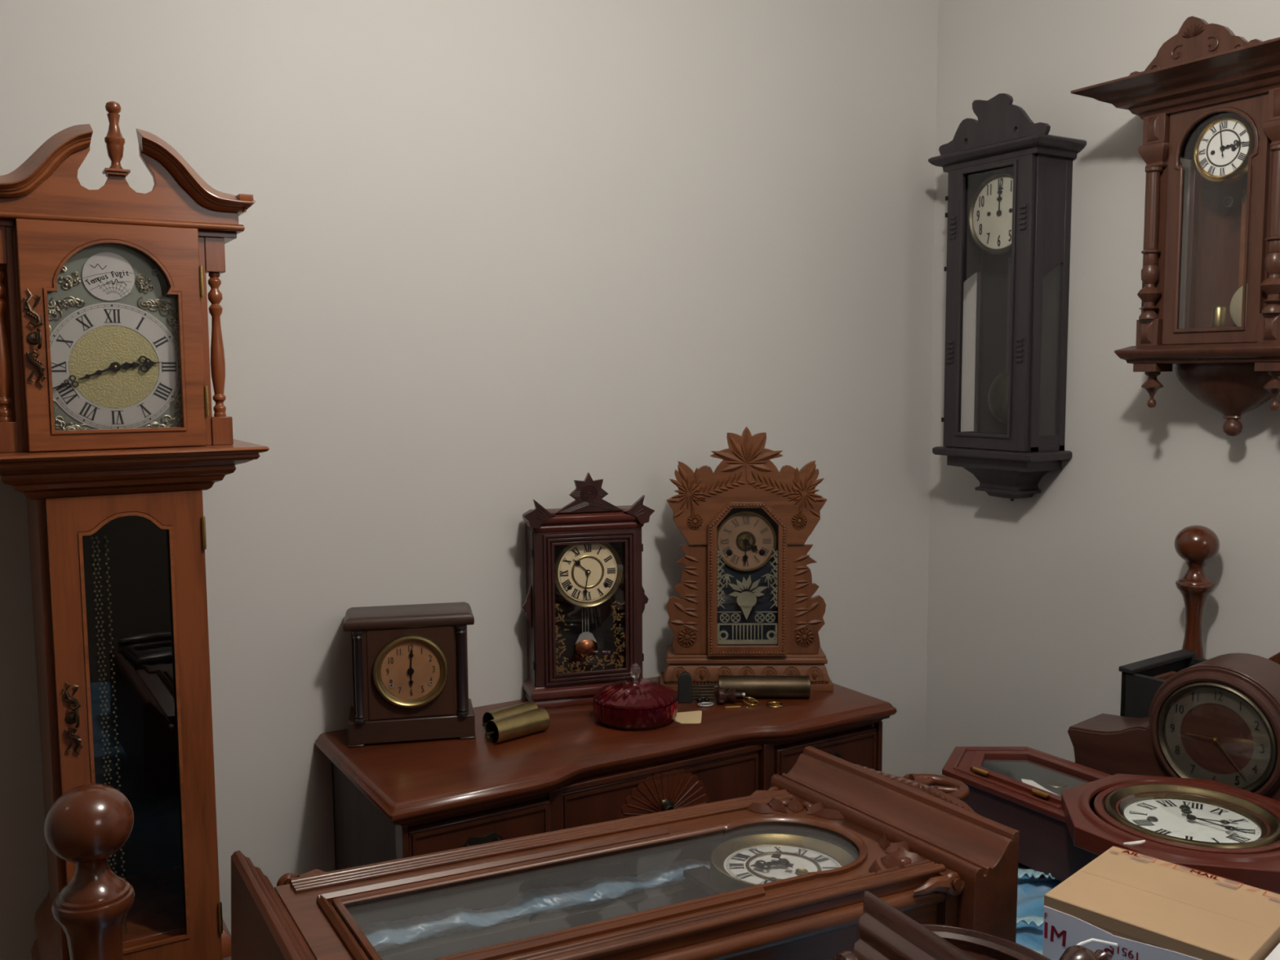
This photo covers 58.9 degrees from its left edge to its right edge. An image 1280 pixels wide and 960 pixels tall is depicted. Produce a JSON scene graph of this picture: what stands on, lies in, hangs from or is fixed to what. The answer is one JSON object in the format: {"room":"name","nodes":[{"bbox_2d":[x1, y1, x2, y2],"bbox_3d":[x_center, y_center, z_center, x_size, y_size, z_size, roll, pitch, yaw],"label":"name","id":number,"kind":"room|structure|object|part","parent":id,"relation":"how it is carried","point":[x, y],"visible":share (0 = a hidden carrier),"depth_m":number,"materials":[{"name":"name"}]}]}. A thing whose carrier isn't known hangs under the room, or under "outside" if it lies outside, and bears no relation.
{"room":"bedroom","nodes":[
{"label":"bedroom","id":0,"kind":"room"},
{"bbox_2d":[0,0,938,959],"bbox_3d":[-0.888,-0.051,2.096,4.035,2.620,0.100,-4,6,-31],"label":"wall","id":1,"kind":"structure","parent":0,"point":[490,257],"depth_m":2.36,"materials":[{"name":"paint"}]},
{"bbox_2d":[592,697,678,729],"bbox_3d":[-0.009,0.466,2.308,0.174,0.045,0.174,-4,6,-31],"label":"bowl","id":2,"kind":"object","parent":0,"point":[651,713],"depth_m":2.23,"materials":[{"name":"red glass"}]},
{"bbox_2d":[924,0,1279,787],"bbox_3d":[1.907,0.008,1.271,0.100,2.620,4.200,-4,6,-31],"label":"wall","id":3,"kind":"structure","parent":0,"point":[1037,603],"depth_m":2.61,"materials":[{"name":"paint"}]},
{"bbox_2d":[928,93,1086,501],"bbox_3d":[0.864,-0.421,2.712,0.160,0.957,0.334,-4,6,-31],"label":"wall clock","id":4,"kind":"object","parent":3,"relation":"attached to","point":[1009,197],"visible":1,"depth_m":2.67,"materials":[{"name":"black wood"}]},
{"bbox_3d":[0.822,-0.416,2.687,0.019,0.686,0.252,-4,6,-31],"label":"door","id":5,"kind":"part","parent":4,"relation":"part of","materials":[{"name":"black wood"}]},
{"bbox_2d":[932,446,1072,462],"bbox_3d":[0.873,-0.065,2.749,0.143,0.022,0.306,-4,6,-31],"label":"shelf","id":6,"kind":"object","parent":4,"relation":"attached to","point":[954,454],"depth_m":2.66,"materials":[{"name":"black wood"}]},
{"bbox_3d":[0.861,-0.764,2.679,0.160,0.038,0.334,-4,6,-31],"label":"cornice","id":7,"kind":"part","parent":4,"relation":"part of","materials":[{"name":"black wood"}]},
{"bbox_3d":[0.893,-0.389,2.732,0.006,0.290,0.016,-4,6,-31],"label":"pendulum rod","id":8,"kind":"part","parent":4,"relation":"part of","materials":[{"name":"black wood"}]},
{"bbox_3d":[0.881,-0.420,2.722,0.119,0.690,0.262,-4,6,-31],"label":"case frame","id":9,"kind":"part","parent":4,"relation":"part of","materials":[{"name":"black wood"}]},
{"bbox_2d":[1071,16,1279,436],"bbox_3d":[1.119,-0.486,2.186,0.255,0.809,0.506,-4,6,-31],"label":"wall clock","id":10,"kind":"object","parent":3,"relation":"attached to","point":[1209,96],"visible":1,"depth_m":2.21,"materials":[{"name":"brown wood"}]},
{"bbox_3d":[1.117,-0.751,2.161,0.255,0.072,0.506,-4,6,-31],"label":"cornice","id":11,"kind":"part","parent":10,"relation":"part of","materials":[{"name":"brown wood"}]},
{"bbox_3d":[1.150,-0.248,2.227,0.185,0.037,0.366,-4,6,-31],"label":"moulding","id":12,"kind":"part","parent":10,"relation":"part of","materials":[{"name":"brown wood"}]},
{"bbox_3d":[1.168,-0.496,2.215,0.140,0.469,0.312,-4,6,-31],"label":"case frame","id":13,"kind":"part","parent":10,"relation":"part of","materials":[{"name":"brown wood"}]},
{"bbox_3d":[1.104,-0.493,2.176,0.020,0.460,0.198,-4,6,-31],"label":"door","id":14,"kind":"part","parent":10,"relation":"part of","materials":[{"name":"brown wood"}]},
{"bbox_2d":[1174,362,1272,420],"bbox_3d":[1.177,-0.175,2.249,0.124,0.112,0.241,-4,6,-31],"label":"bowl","id":15,"kind":"object","parent":10,"relation":"on","point":[1233,390],"depth_m":2.22,"materials":[{"name":"brown wood"}]},
{"bbox_3d":[1.189,-0.469,2.228,0.004,0.200,0.016,-4,6,-31],"label":"pendulum rod","id":16,"kind":"part","parent":10,"relation":"part of","materials":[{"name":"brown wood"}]},
{"bbox_3d":[0.187,1.446,0.361,3.935,0.050,4.200,-4,6,-31],"label":"floor","id":17,"kind":"structure","parent":0,"visible":0},
{"bbox_2d":[0,101,269,959],"bbox_3d":[-0.840,0.359,1.849,0.407,1.850,0.394,-4,6,-31],"label":"grandfather clock","id":18,"kind":"object","parent":17,"relation":"on","point":[113,442],"visible":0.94,"depth_m":1.72,"materials":[{"name":"brown wood"}]},
{"bbox_3d":[-0.859,-0.455,1.596,0.162,0.116,0.050,-4,6,-31],"label":"swan neck moulding","id":19,"kind":"part","parent":18,"relation":"part of","materials":[{"name":"brown wood"}]},
{"bbox_3d":[-0.840,0.355,1.679,0.024,0.114,0.016,-4,6,-31],"label":"handle","id":20,"kind":"part","parent":18,"relation":"part of","materials":[{"name":"brown metal"}]},
{"bbox_3d":[-0.833,0.403,1.760,0.007,0.638,0.004,-4,6,-31],"label":"chain","id":21,"kind":"part","parent":18,"relation":"part of","materials":[{"name":"gold metal"}]},
{"bbox_3d":[-0.828,0.403,1.763,0.007,0.638,0.004,-4,6,-31],"label":"chain","id":22,"kind":"part","parent":18,"relation":"part of","materials":[{"name":"gold metal"}]},
{"bbox_3d":[-0.789,-0.204,1.694,0.195,0.298,0.002,-4,6,-31],"label":"dial plate","id":23,"kind":"part","parent":18,"relation":"part of","materials":[{"name":"metal"}]},
{"bbox_3d":[-0.818,0.402,1.769,0.007,0.638,0.004,-4,6,-31],"label":"chain","id":24,"kind":"part","parent":18,"relation":"part of","materials":[{"name":"gold metal"}]},
{"bbox_3d":[-0.848,-0.016,1.819,0.371,0.058,0.378,-4,6,-31],"label":"waist moulding","id":25,"kind":"part","parent":18,"relation":"part of","materials":[{"name":"brown wood"}]},
{"bbox_3d":[-0.773,0.405,1.747,0.216,0.772,0.020,-4,6,-31],"label":"trunk door","id":26,"kind":"part","parent":18,"relation":"part of","materials":[{"name":"brown wood"}]},
{"bbox_2d":[0,218,269,470],"bbox_3d":[-0.846,-0.211,1.794,0.404,0.352,0.394,-4,6,-31],"label":"hood","id":27,"kind":"object","parent":18,"relation":"attached to","point":[104,353],"depth_m":1.69,"materials":[{"name":"brown wood"}]},
{"bbox_3d":[-0.667,-0.467,1.711,0.162,0.116,0.050,-4,6,-31],"label":"swan neck moulding","id":28,"kind":"part","parent":18,"relation":"part of","materials":[{"name":"brown wood"}]},
{"bbox_3d":[-0.688,-0.436,1.875,0.020,0.024,0.344,-4,6,-31],"label":"moulding","id":29,"kind":"part","parent":18,"relation":"part of","materials":[{"name":"brown wood"}]},
{"bbox_2d":[315,675,897,870],"bbox_3d":[-0.042,0.852,2.358,1.118,0.763,0.453,-4,6,-31],"label":"dresser","id":30,"kind":"object","parent":17,"relation":"on","point":[392,801],"depth_m":2.14,"materials":[{"name":"brown wood"}]},
{"bbox_2d":[342,601,475,747],"bbox_3d":[-0.447,0.376,2.211,0.244,0.248,0.126,-2,6,-12],"label":"mantel clock","id":31,"kind":"object","parent":30,"relation":"on","point":[410,662],"visible":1,"depth_m":2.16,"materials":[{"name":"brown wood"}]},
{"bbox_3d":[-0.449,0.265,2.203,0.244,0.024,0.115,-2,6,-12],"label":"moulding","id":32,"kind":"part","parent":31,"relation":"part of","materials":[{"name":"brown wood"}]},
{"bbox_3d":[-0.438,0.368,2.164,0.160,0.173,0.004,-2,6,-12],"label":"panel","id":33,"kind":"part","parent":31,"relation":"part of","materials":[{"name":"brown wood"}]},
{"bbox_3d":[-0.286,0.653,1.989,0.264,0.150,0.052,-4,6,-31],"label":"drawer","id":34,"kind":"part","parent":30,"relation":"part of","materials":[{"name":"brown wood"}]},
{"bbox_3d":[-0.273,0.655,1.966,0.252,0.138,0.006,-4,6,-31],"label":"drawer moulding","id":35,"kind":"part","parent":30,"relation":"part of","materials":[{"name":"brown wood"}]},
{"bbox_3d":[-0.267,0.631,1.954,0.076,0.033,0.023,-4,6,-31],"label":"bail pull","id":36,"kind":"part","parent":30,"relation":"part of","materials":[{"name":"black metal"}]},
{"bbox_2d":[482,701,537,729],"bbox_3d":[-0.262,0.474,2.257,0.124,0.043,0.043,-5,7,-43],"label":"shell","id":37,"kind":"object","parent":30,"relation":"on","point":[530,705],"visible":0.5,"depth_m":2.25,"materials":[{"name":"gold metal"}]},
{"bbox_2d":[485,707,550,743],"bbox_3d":[-0.242,0.478,2.200,0.136,0.045,0.045,-5,7,-42],"label":"shell","id":38,"kind":"object","parent":30,"relation":"on","point":[537,720],"visible":1,"depth_m":2.19,"materials":[{"name":"gold metal"}]},
{"bbox_3d":[-0.243,0.479,2.199,0.133,0.006,0.006,-5,7,-42],"label":"rod","id":39,"kind":"part","parent":38,"relation":"part of","materials":[{"name":"gold metal"}]},
{"bbox_2d":[521,472,654,708],"bbox_3d":[-0.117,0.229,2.430,0.284,0.497,0.101,-2,6,-17],"label":"clock","id":40,"kind":"object","parent":30,"relation":"on","point":[584,606],"visible":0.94,"depth_m":2.40,"materials":[{"name":"brown wood"}]},
{"bbox_3d":[-0.115,0.083,2.409,0.258,0.042,0.077,-2,6,-17],"label":"cornice","id":41,"kind":"part","parent":40,"relation":"part of","materials":[{"name":"red wood"}]},
{"bbox_3d":[-0.118,0.300,2.442,0.015,0.068,0.002,-2,6,-17],"label":"pendulum rod","id":42,"kind":"part","parent":40,"relation":"part of","materials":[{"name":"silver metal"}]},
{"bbox_3d":[-0.107,0.269,2.403,0.234,0.330,0.016,-2,6,-17],"label":"door","id":43,"kind":"part","parent":40,"relation":"part of","materials":[{"name":"brown wood"}]},
{"bbox_2d":[592,663,678,729],"bbox_3d":[-0.009,0.430,2.305,0.174,0.117,0.174,-4,6,-31],"label":"dish","id":44,"kind":"object","parent":30,"relation":"on","point":[635,704],"visible":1,"depth_m":2.25,"materials":[{"name":"red glass"}]},
{"bbox_3d":[-0.009,0.426,2.305,0.172,0.033,0.172,-4,6,-31],"label":"lid","id":45,"kind":"part","parent":44,"relation":"part of","materials":[{"name":"red glass"}]},
{"bbox_3d":[-0.009,0.391,2.301,0.023,0.038,0.022,-4,6,-31],"label":"knob","id":46,"kind":"part","parent":44,"relation":"part of","materials":[{"name":"clear glass"}]},
{"bbox_3d":[0.041,0.632,2.196,0.450,0.150,0.032,-4,6,-31],"label":"drawer","id":47,"kind":"part","parent":30,"relation":"part of","materials":[{"name":"brown wood"}]},
{"bbox_3d":[0.050,0.633,2.182,0.438,0.138,0.006,-4,6,-31],"label":"drawer moulding","id":48,"kind":"part","parent":30,"relation":"part of","materials":[{"name":"brown wood"}]},
{"bbox_3d":[0.053,0.628,2.171,0.024,0.032,0.017,-4,6,-31],"label":"ring pull","id":49,"kind":"part","parent":30,"relation":"part of","materials":[{"name":"gold metal"}]},
{"bbox_2d":[673,711,702,724],"bbox_3d":[0.093,0.486,2.313,0.095,0.002,0.078,-2,6,-16],"label":"card","id":50,"kind":"object","parent":30,"relation":"on","point":[692,717],"visible":0.79,"depth_m":2.31,"materials":[{"name":"beige paper"}]},
{"bbox_2d":[677,671,714,702],"bbox_3d":[0.120,0.444,2.430,0.078,0.066,0.018,0,5,0],"label":"block","id":51,"kind":"object","parent":30,"relation":"on","point":[686,688],"visible":1,"depth_m":2.42,"materials":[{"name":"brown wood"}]},
{"bbox_3d":[0.135,0.454,2.430,0.048,0.032,0.008,0,5,0],"label":"ribbed arm","id":52,"kind":"part","parent":51,"relation":"part of","materials":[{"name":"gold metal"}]},
{"bbox_3d":[0.138,0.470,2.406,0.036,0.015,0.032,-1,5,-11],"label":"bail handle","id":53,"kind":"part","parent":30,"relation":"part of","materials":[{"name":"silver metal"}]},
{"bbox_2d":[715,687,745,704],"bbox_3d":[0.193,0.459,2.416,0.062,0.036,0.036,-1,5,-9],"label":"finial","id":54,"kind":"object","parent":30,"relation":"on","point":[722,695],"visible":1,"depth_m":2.40,"materials":[{"name":"brown wood"}]},
{"bbox_2d":[724,706,740,707],"bbox_3d":[0.196,0.478,2.387,0.033,0.004,0.004,-1,5,-6],"label":"pin","id":55,"kind":"object","parent":30,"relation":"on","point":[725,706],"visible":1,"depth_m":2.39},
{"bbox_2d":[660,426,833,691],"bbox_3d":[0.235,0.172,2.532,0.383,0.586,0.118,0,5,1],"label":"clock","id":56,"kind":"object","parent":30,"relation":"on","point":[746,606],"visible":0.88,"depth_m":2.50,"materials":[{"name":"brown wood"}]},
{"bbox_3d":[0.235,0.218,2.489,0.174,0.342,0.016,0,5,1],"label":"door","id":57,"kind":"part","parent":56,"relation":"part of","materials":[{"name":"brown wood"}]},
{"bbox_2d":[742,697,759,705],"bbox_3d":[0.236,0.471,2.413,0.035,0.012,0.036,4,7,37],"label":"gear","id":58,"kind":"object","parent":30,"relation":"on","point":[751,700],"visible":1,"depth_m":2.41,"materials":[{"name":"gold metal"}]},
{"bbox_2d":[714,675,810,698],"bbox_3d":[0.264,0.448,2.457,0.206,0.049,0.049,0,5,2],"label":"cylinder","id":59,"kind":"object","parent":30,"relation":"on","point":[754,686],"visible":0.77,"depth_m":2.44,"materials":[{"name":"gold metal"}]},
{"bbox_2d":[766,701,783,707],"bbox_3d":[0.286,0.474,2.402,0.036,0.006,0.036,4,7,39],"label":"gear","id":60,"kind":"object","parent":30,"relation":"on","point":[773,702],"visible":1,"depth_m":2.40,"materials":[{"name":"gold metal"}]},
{"bbox_3d":[0.380,0.611,2.388,0.267,0.150,0.052,-4,6,-31],"label":"drawer","id":61,"kind":"part","parent":30,"relation":"part of","materials":[{"name":"brown wood"}]},
{"bbox_3d":[0.394,0.613,2.365,0.255,0.138,0.006,-4,6,-31],"label":"drawer moulding","id":62,"kind":"part","parent":30,"relation":"part of","materials":[{"name":"brown wood"}]},
{"bbox_3d":[0.399,0.589,2.354,0.076,0.033,0.023,-4,6,-31],"label":"bail pull","id":63,"kind":"part","parent":30,"relation":"part of","materials":[{"name":"black metal"}]},
{"bbox_2d":[44,524,1279,959],"bbox_3d":[0.519,0.750,1.419,2.150,1.133,1.090,-4,6,-31],"label":"bed","id":64,"kind":"object","parent":17,"relation":"on","point":[88,824],"visible":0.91,"depth_m":1.26,"materials":[{"name":"brown wood"}]},
{"bbox_3d":[-0.615,0.838,1.315,0.091,0.994,0.091,-4,6,-31],"label":"post","id":65,"kind":"part","parent":64,"relation":"part of","materials":[{"name":"brown wood"}]},
{"bbox_2d":[1015,862,1062,954],"bbox_3d":[0.503,0.824,1.469,2.027,0.352,1.230,-4,6,-31],"label":"quilt","id":66,"kind":"object","parent":64,"relation":"on","point":[1033,884],"visible":0.15,"depth_m":1.72,"materials":[{"name":"blue fabric"}]},
{"bbox_2d":[231,746,1019,959],"bbox_3d":[0.043,0.560,1.531,1.071,0.216,0.460,-3,6,-29],"label":"clock","id":67,"kind":"object","parent":66,"relation":"on","point":[793,862],"visible":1,"depth_m":1.52,"materials":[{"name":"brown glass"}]},
{"bbox_3d":[-0.399,0.568,1.278,0.045,0.166,0.428,-1,3,-29],"label":"foot moulding","id":68,"kind":"part","parent":67,"relation":"part of","materials":[{"name":"brown wood"}]},
{"bbox_2d":[361,858,710,951],"bbox_3d":[-0.155,0.582,1.549,0.590,0.048,0.065,-3,6,-30],"label":"cloth","id":69,"kind":"object","parent":67,"relation":"in","point":[384,935],"visible":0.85,"depth_m":1.54,"materials":[{"name":"blue fabric"}]},
{"bbox_3d":[-0.017,0.520,1.477,0.742,0.014,0.245,-1,3,-29],"label":"moulding","id":70,"kind":"part","parent":67,"relation":"part of","materials":[{"name":"brown wood"}]},
{"bbox_3d":[-0.024,0.530,1.488,0.813,0.016,0.360,-1,3,-29],"label":"door","id":71,"kind":"part","parent":67,"relation":"part of","materials":[{"name":"brown wood"}]},
{"bbox_3d":[0.364,0.552,1.712,0.081,0.177,0.455,-1,3,-29],"label":"crown moulding","id":72,"kind":"part","parent":67,"relation":"part of","materials":[{"name":"brown wood"}]},
{"bbox_2d":[825,890,1112,959],"bbox_3d":[0.188,0.601,1.099,0.767,0.200,0.346,-3,6,-27],"label":"clock","id":73,"kind":"object","parent":66,"relation":"on","point":[885,932],"visible":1,"depth_m":1.25,"materials":[{"name":"brown wood"}]},
{"bbox_3d":[0.321,0.594,1.167,0.060,0.200,0.346,-3,6,-27],"label":"crown moulding","id":74,"kind":"part","parent":73,"relation":"part of","materials":[{"name":"brown wood"}]},
{"bbox_3d":[0.397,0.539,1.201,0.113,0.037,0.281,-3,6,-27],"label":"arch moulding","id":75,"kind":"part","parent":73,"relation":"part of","materials":[{"name":"brown wood"}]},
{"bbox_2d":[942,746,1279,894],"bbox_3d":[0.755,0.557,1.836,0.353,0.145,0.640,-4,6,-32],"label":"clock","id":76,"kind":"object","parent":66,"relation":"on","point":[1066,814],"visible":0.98,"depth_m":1.78,"materials":[{"name":"red wood"}]},
{"bbox_3d":[0.675,0.512,1.960,0.221,0.011,0.338,-4,6,-32],"label":"drop frame","id":77,"kind":"part","parent":76,"relation":"part of","materials":[{"name":"red wood"}]},
{"bbox_3d":[0.670,0.505,1.967,0.188,0.011,0.282,-4,6,-32],"label":"drop door","id":78,"kind":"part","parent":76,"relation":"part of","materials":[{"name":"red wood"}]},
{"bbox_3d":[0.831,0.523,1.710,0.353,0.031,0.353,-4,6,-32],"label":"octagon frame","id":79,"kind":"part","parent":76,"relation":"part of","materials":[{"name":"red wood"}]},
{"bbox_3d":[0.831,0.505,1.709,0.328,0.007,0.328,-4,6,-32],"label":"round moulding","id":80,"kind":"part","parent":76,"relation":"part of","materials":[{"name":"red wood"}]},
{"bbox_2d":[1042,845,1279,959],"bbox_3d":[0.666,0.597,1.424,0.210,0.151,0.236,-6,8,-44],"label":"cardboard box","id":81,"kind":"object","parent":66,"relation":"on","point":[1154,908],"visible":0.98,"depth_m":1.40,"materials":[{"name":"beige cardboard"}]},
{"bbox_2d":[1044,921,1048,938],"bbox_3d":[0.511,0.567,1.428,0.001,0.021,0.004,-6,8,-44],"label":"print","id":82,"kind":"object","parent":81,"relation":"attached to","point":[1046,923],"depth_m":1.43},
{"bbox_2d":[1049,925,1066,946],"bbox_3d":[0.523,0.570,1.417,0.001,0.022,0.021,-6,8,-44],"label":"print","id":83,"kind":"object","parent":81,"relation":"attached to","point":[1053,929],"depth_m":1.42},
{"bbox_2d":[1075,937,1118,946],"bbox_3d":[0.545,0.561,1.363,0.056,0.020,0.014,1,6,18],"label":"strap","id":84,"kind":"object","parent":81,"relation":"attached to","point":[1092,940],"visible":0.77,"depth_m":1.36,"materials":[{"name":"white plastic"}]},
{"bbox_2d":[1103,947,1114,955],"bbox_3d":[0.566,0.578,1.374,0.001,0.022,0.017,-6,8,-44],"label":"print","id":85,"kind":"object","parent":81,"relation":"attached to","point":[1106,949],"depth_m":1.37},
{"bbox_2d":[1109,945,1137,959],"bbox_3d":[0.580,0.565,1.358,0.001,0.011,0.034,-6,8,-44],"label":"print","id":86,"kind":"object","parent":81,"relation":"on","point":[1129,953],"depth_m":1.36},
{"bbox_2d":[1123,840,1145,845],"bbox_3d":[0.683,0.501,1.564,0.028,0.011,0.006,1,6,18],"label":"peg","id":87,"kind":"object","parent":81,"relation":"on","point":[1136,842],"visible":1,"depth_m":1.56,"materials":[{"name":"white plastic"}]},
{"bbox_2d":[1111,845,1279,899],"bbox_3d":[0.734,0.515,1.482,0.018,0.001,0.231,-6,8,-44],"label":"print","id":88,"kind":"object","parent":81,"relation":"on","point":[1128,852],"depth_m":1.49},
{"bbox_2d":[1118,648,1207,717],"bbox_3d":[1.055,0.475,2.212,0.230,0.236,0.129,-4,7,-35],"label":"case","id":89,"kind":"object","parent":66,"relation":"on","point":[1141,680],"visible":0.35,"depth_m":2.18,"materials":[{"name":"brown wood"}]},
{"bbox_2d":[1067,653,1279,800],"bbox_3d":[1.002,0.463,1.925,0.147,0.316,0.530,-5,7,-41],"label":"clock","id":90,"kind":"object","parent":66,"relation":"on","point":[1217,718],"visible":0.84,"depth_m":1.90,"materials":[{"name":"brown wood"}]},
{"bbox_2d":[1264,942,1279,959],"bbox_3d":[0.782,0.618,1.256,0.190,0.140,0.160,-6,8,-44],"label":"sheaf","id":91,"kind":"object","parent":66,"relation":"on","point":[1274,954],"visible":1,"depth_m":1.30,"materials":[{"name":"white paper"}]},
{"bbox_3d":[1.146,0.656,2.375,0.084,1.133,0.084,-4,6,-31],"label":"post","id":92,"kind":"part","parent":64,"relation":"part of","materials":[{"name":"brown wood"}]},
{"bbox_3d":[1.400,0.586,1.943,0.020,0.650,0.940,-4,6,-31],"label":"headboard","id":93,"kind":"part","parent":64,"relation":"part of","materials":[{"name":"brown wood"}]}
]}

